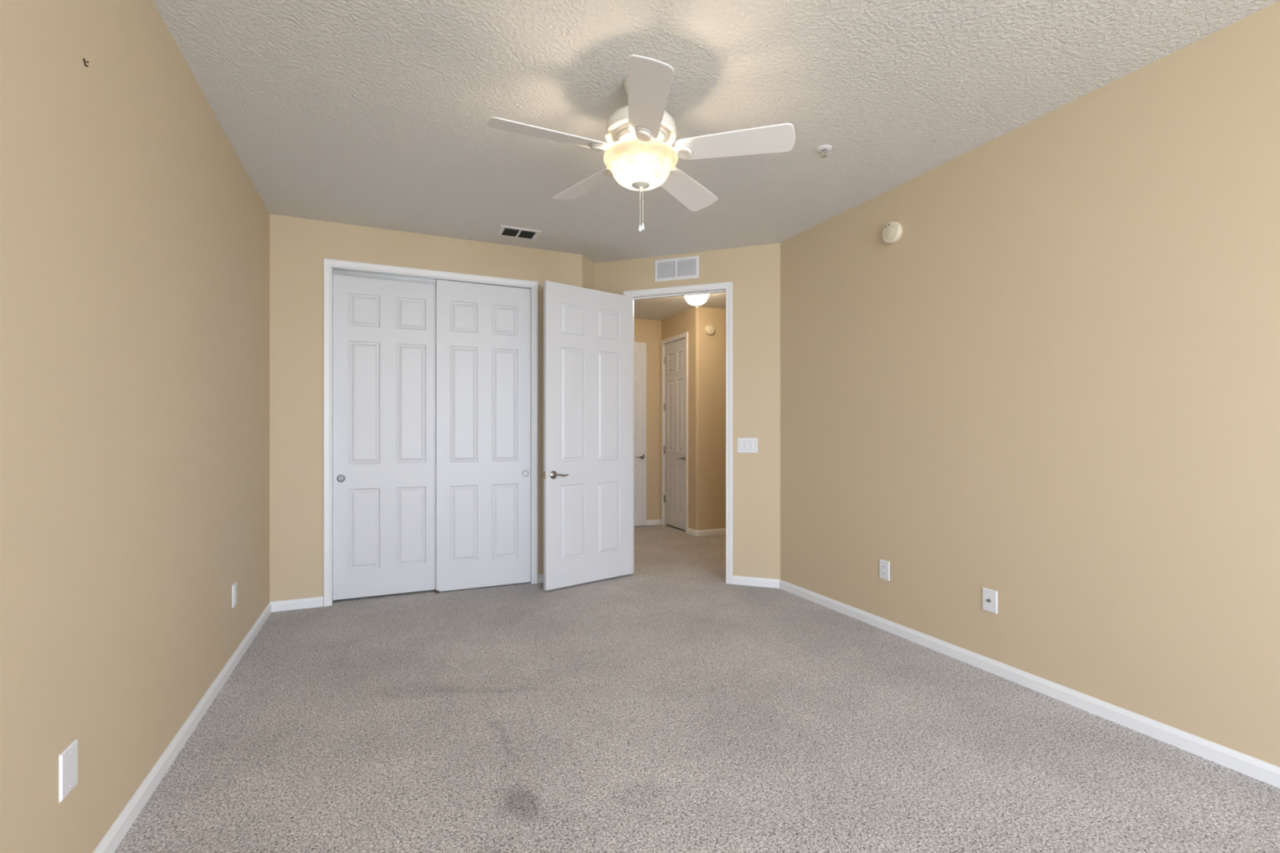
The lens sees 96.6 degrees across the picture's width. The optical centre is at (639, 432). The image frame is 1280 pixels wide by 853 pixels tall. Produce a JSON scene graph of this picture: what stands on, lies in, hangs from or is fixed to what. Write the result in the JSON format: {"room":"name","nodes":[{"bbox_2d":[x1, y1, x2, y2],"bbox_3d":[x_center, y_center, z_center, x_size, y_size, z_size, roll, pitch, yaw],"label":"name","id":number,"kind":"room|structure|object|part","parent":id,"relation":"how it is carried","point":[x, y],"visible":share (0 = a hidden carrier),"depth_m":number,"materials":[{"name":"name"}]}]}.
{"room":"empty bedroom","nodes":[
{"label":"empty bedroom","id":0,"kind":"room"},
{"bbox_2d":[0,0,269,852],"bbox_3d":[-0.981,-0.135,0.218,0.112,2.740,9.812,0,0,-24],"label":"wall","id":1,"kind":"structure","parent":0,"point":[135,233],"depth_m":1.69,"materials":[{"name":"beige paint"}]},
{"bbox_2d":[58,738,77,802],"bbox_3d":[-1.462,0.864,1.460,0.007,0.118,0.082,0,0,-24],"label":"blank plate","id":2,"kind":"object","parent":1,"relation":"attached to","point":[68,758],"visible":1,"depth_m":1.45,"materials":[{"name":"white plastic"}]},
{"bbox_2d":[82,57,88,66],"bbox_3d":[-1.496,-1.000,1.540,0.010,0.017,0.014,0,0,-24],"label":"hook","id":3,"kind":"object","parent":1,"relation":"attached to","point":[84,60],"visible":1,"depth_m":1.54,"materials":[{"name":"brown metal"}]},
{"bbox_2d":[93,601,271,852],"bbox_3d":[-0.769,1.201,-0.109,0.013,0.068,8.820,0,0,-24],"label":"baseboard","id":4,"kind":"structure","parent":1,"relation":"attached to","point":[119,828],"depth_m":2.12,"materials":[{"name":"white paint"}]},
{"bbox_2d":[231,582,236,608],"bbox_3d":[-2.150,0.861,3.026,0.008,0.120,0.078,0,0,-24],"label":"wall outlet","id":5,"kind":"object","parent":1,"relation":"attached to","point":[234,585],"visible":1,"depth_m":3.00,"materials":[{"name":"white plastic"}]},
{"bbox_2d":[269,213,595,601],"bbox_3d":[-1.492,-0.135,4.537,2.430,2.740,0.267,0,0,-24],"label":"wall","id":6,"kind":"structure","parent":0,"point":[299,246],"depth_m":4.02,"materials":[{"name":"beige paint"}]},
{"bbox_2d":[270,596,323,612],"bbox_3d":[-2.399,1.201,3.985,0.324,0.068,0.013,0,0,-24],"label":"baseboard","id":7,"kind":"structure","parent":6,"relation":"attached to","point":[295,604],"depth_m":3.98,"materials":[{"name":"white paint"}]},
{"bbox_2d":[333,274,435,599],"bbox_3d":[-1.897,0.034,4.298,0.735,2.366,0.038,0,0,-24],"label":"door","id":8,"kind":"structure","parent":6,"relation":"in","point":[384,330],"depth_m":4.27,"materials":[{"name":"white paint"}]},
{"bbox_3d":[-2.179,0.335,4.155,0.057,0.057,0.003,0,0,-24],"label":"finger pull","id":9,"kind":"part","parent":8,"relation":"part of","materials":[{"name":"silver metal"}]},
{"bbox_2d":[323,257,537,606],"bbox_3d":[-1.565,-0.001,4.411,1.543,2.471,0.129,0,0,-24],"label":"door frame","id":10,"kind":"structure","parent":6,"relation":"attached to","point":[331,267],"depth_m":4.22,"materials":[{"name":"white paint"}]},
{"bbox_2d":[435,279,530,591],"bbox_3d":[-1.237,0.024,4.541,0.728,2.401,0.038,0,0,-24],"label":"door","id":11,"kind":"structure","parent":6,"relation":"in","point":[483,331],"depth_m":4.52,"materials":[{"name":"white paint"}]},
{"bbox_3d":[-0.936,0.335,4.654,0.057,0.057,0.003,0,0,-24],"label":"finger pull","id":12,"kind":"part","parent":11,"relation":"part of","materials":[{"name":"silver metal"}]},
{"bbox_2d":[537,573,543,583],"bbox_3d":[-0.659,1.201,4.750,0.386,0.068,0.013,0,0,-24],"label":"baseboard","id":13,"kind":"structure","parent":6,"relation":"attached to","point":[540,577],"depth_m":4.68,"materials":[{"name":"white paint"}]},
{"bbox_2d":[634,318,661,519],"bbox_3d":[0.493,-0.135,7.820,4.000,2.740,0.100,0,0,-24],"label":"wall","id":14,"kind":"structure","parent":0,"point":[646,331],"depth_m":7.63,"materials":[{"name":"beige paint"}]},
{"bbox_2d":[634,342,646,526],"bbox_3d":[-0.272,0.020,7.367,0.762,2.405,0.139,0,0,-24],"label":"door","id":15,"kind":"structure","parent":14,"relation":"in","point":[640,348],"depth_m":7.47,"materials":[{"name":"white paint"}]},
{"bbox_3d":[0.003,0.318,7.440,0.149,0.065,0.052,0,0,-24],"label":"lever handle","id":16,"kind":"part","parent":15,"relation":"part of","materials":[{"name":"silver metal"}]},
{"bbox_2d":[636,519,661,526],"bbox_3d":[-0.512,1.201,7.317,1.755,0.068,0.013,0,0,-24],"label":"baseboard","id":17,"kind":"structure","parent":14,"relation":"attached to","point":[657,522],"depth_m":7.62,"materials":[{"name":"white paint"}]},
{"bbox_2d":[595,243,780,579],"bbox_3d":[0.396,-0.135,4.846,1.656,2.740,0.112,0,0,20],"label":"wall","id":18,"kind":"structure","parent":0,"point":[753,272],"depth_m":4.60,"materials":[{"name":"beige paint"}]},
{"bbox_2d":[542,280,632,590],"bbox_3d":[-0.401,0.024,4.686,0.885,2.394,0.139,0,0,-39],"label":"door","id":19,"kind":"structure","parent":18,"relation":"in","point":[588,474],"depth_m":4.65,"materials":[{"name":"white paint"}]},
{"bbox_3d":[-0.626,0.331,4.448,0.149,0.065,0.052,0,0,-39],"label":"lever handle","id":20,"kind":"part","parent":19,"relation":"part of","materials":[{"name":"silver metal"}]},
{"bbox_2d":[654,255,698,281],"bbox_3d":[0.307,-1.382,4.813,0.388,0.186,0.009,0,0,20],"label":"air vent","id":21,"kind":"object","parent":18,"relation":"in","point":[681,268],"visible":1,"depth_m":4.81,"materials":[{"name":"white plastic"}]},
{"bbox_2d":[623,281,732,584],"bbox_3d":[0.324,0.002,4.863,0.954,2.465,0.129,0,0,20],"label":"door frame","id":22,"kind":"structure","parent":18,"relation":"attached to","point":[718,287],"depth_m":4.66,"materials":[{"name":"white paint"}]},
{"bbox_2d":[737,437,757,453],"bbox_3d":[0.868,0.104,4.609,0.163,0.120,0.010,0,0,20],"label":"light switch","id":23,"kind":"object","parent":18,"relation":"attached to","point":[744,445],"visible":1,"depth_m":4.61,"materials":[{"name":"white plastic"}]},
{"bbox_2d":[732,575,779,588],"bbox_3d":[0.933,1.201,4.584,0.378,0.068,0.013,0,0,20],"label":"baseboard","id":24,"kind":"structure","parent":18,"relation":"attached to","point":[742,580],"depth_m":4.58,"materials":[{"name":"white paint"}]},
{"bbox_2d":[661,306,725,530],"bbox_3d":[1.510,-0.135,7.689,2.245,2.740,0.960,0,0,-24],"label":"wall","id":25,"kind":"structure","parent":0,"point":[706,353],"depth_m":6.89,"materials":[{"name":"beige paint"}]},
{"bbox_2d":[663,337,685,530],"bbox_3d":[0.466,0.019,7.341,0.139,2.388,0.635,0,0,-24],"label":"door","id":26,"kind":"structure","parent":25,"relation":"in","point":[674,357],"depth_m":7.32,"materials":[{"name":"white paint"}]},
{"bbox_3d":[0.512,0.323,7.128,0.052,0.065,0.149,0,0,-24],"label":"lever handle","id":27,"kind":"part","parent":26,"relation":"part of","materials":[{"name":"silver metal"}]},
{"bbox_2d":[661,332,688,533],"bbox_3d":[0.488,0.001,7.341,0.129,2.468,0.729,0,0,-24],"label":"door frame","id":28,"kind":"structure","parent":25,"relation":"attached to","point":[685,335],"depth_m":7.53,"materials":[{"name":"white paint"}]},
{"bbox_2d":[687,528,725,536],"bbox_3d":[1.657,1.201,7.337,2.258,0.068,0.223,0,0,-24],"label":"baseboard","id":29,"kind":"structure","parent":25,"relation":"attached to","point":[722,531],"depth_m":6.87,"materials":[{"name":"white paint"}]},
{"bbox_2d":[705,324,715,334],"bbox_3d":[0.840,-1.237,6.847,0.124,0.124,0.041,0,0,-24],"label":"smoke detector","id":30,"kind":"object","parent":25,"relation":"attached to","point":[709,329],"visible":1,"depth_m":6.83,"materials":[{"name":"beige plastic"}]},
{"bbox_2d":[113,524,1279,852],"bbox_3d":[1.562,1.285,2.162,7.000,0.100,11.700,0,0,-24],"label":"floor","id":31,"kind":"structure","parent":0,"point":[668,705],"depth_m":2.25,"materials":[{"name":"carpet"}]},
{"bbox_2d":[152,0,1279,320],"bbox_3d":[1.562,-1.555,2.162,7.000,0.100,11.700,0,0,-24],"label":"ceiling","id":32,"kind":"structure","parent":0,"point":[374,113],"depth_m":2.50,"materials":[{"name":"white paint"}]},
{"bbox_2d":[496,225,542,240],"bbox_3d":[-0.914,-1.500,4.293,0.300,0.010,0.216,0,0,-24],"label":"ceiling vent","id":33,"kind":"object","parent":32,"relation":"in","point":[504,230],"visible":1,"depth_m":4.28,"materials":[{"name":"white plastic"}]},
{"bbox_2d":[487,54,795,231],"bbox_3d":[0.006,-1.184,2.409,1.241,0.642,1.189,0,0,-3],"label":"ceiling fan","id":34,"kind":"object","parent":32,"relation":"hanging from","point":[640,135],"visible":1,"depth_m":2.35,"materials":[{"name":"white wood"}]},
{"bbox_3d":[-0.366,-1.208,2.314,0.492,0.042,0.148,2,-1,-21],"label":"blade","id":35,"kind":"part","parent":34,"relation":"part of","materials":[{"name":"white wood"}]},
{"bbox_3d":[-0.246,-1.205,2.763,0.148,0.042,0.492,0,1,-39],"label":"blade","id":36,"kind":"part","parent":34,"relation":"part of","materials":[{"name":"white wood"}]},
{"bbox_3d":[0.003,-1.123,2.456,0.321,0.110,0.321,0,0,-3],"label":"lamp shade","id":37,"kind":"part","parent":34,"relation":"part of","materials":[{"name":"white glass"}]},
{"bbox_3d":[0.012,-0.982,2.458,0.003,0.158,0.004,0,0,-3],"label":"pull chain","id":38,"kind":"part","parent":34,"relation":"part of","materials":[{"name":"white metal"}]},
{"bbox_3d":[0.024,-1.193,2.061,0.148,0.042,0.492,0,1,-3],"label":"blade","id":39,"kind":"part","parent":34,"relation":"part of","materials":[{"name":"white wood"}]},
{"bbox_3d":[0.218,-1.192,2.788,0.148,0.042,0.492,0,-1,33],"label":"blade","id":40,"kind":"part","parent":34,"relation":"part of","materials":[{"name":"white wood"}]},
{"bbox_3d":[0.386,-1.192,2.354,0.492,0.042,0.148,1,0,15],"label":"blade","id":41,"kind":"part","parent":34,"relation":"part of","materials":[{"name":"white wood"}]},
{"bbox_2d":[684,293,708,308],"bbox_3d":[0.584,-1.394,5.888,0.304,0.222,0.304,0,0,-24],"label":"hallway ceiling light","id":42,"kind":"object","parent":32,"relation":"attached to","point":[695,300],"visible":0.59,"depth_m":5.82,"materials":[{"name":"white glass"}]},
{"bbox_2d":[816,144,831,157],"bbox_3d":[0.976,-1.484,3.021,0.078,0.044,0.078,0,0,-24],"label":"sprinkler","id":43,"kind":"object","parent":32,"relation":"attached to","point":[826,148],"visible":1,"depth_m":3.01,"materials":[{"name":"white plastic"}]},
{"bbox_2d":[780,0,1279,767],"bbox_3d":[2.772,-0.135,0.893,0.112,2.740,8.026,0,0,-24],"label":"wall","id":44,"kind":"structure","parent":0,"point":[1056,392],"depth_m":2.57,"materials":[{"name":"beige paint"}]},
{"bbox_2d":[879,559,889,581],"bbox_3d":[1.529,0.861,3.570,0.008,0.120,0.078,0,0,-24],"label":"wall outlet","id":45,"kind":"object","parent":44,"relation":"attached to","point":[884,566],"visible":1,"depth_m":3.56,"materials":[{"name":"white plastic"}]},
{"bbox_2d":[881,221,902,244],"bbox_3d":[1.543,-1.227,3.496,0.041,0.132,0.132,0,0,-24],"label":"smoke detector","id":46,"kind":"object","parent":44,"relation":"attached to","point":[892,231],"visible":1,"depth_m":3.47,"materials":[{"name":"beige plastic"}]},
{"bbox_2d":[982,587,997,613],"bbox_3d":[1.800,0.868,2.941,0.019,0.116,0.078,0,0,-24],"label":"cable plate","id":47,"kind":"object","parent":44,"relation":"attached to","point":[989,596],"visible":1,"depth_m":2.94,"materials":[{"name":"white plastic"}]},
{"bbox_2d":[779,579,1279,788],"bbox_3d":[2.696,1.201,0.910,0.013,0.068,7.894,0,0,-24],"label":"baseboard","id":48,"kind":"structure","parent":44,"relation":"attached to","point":[1255,768],"depth_m":2.56,"materials":[{"name":"white paint"}]}
]}

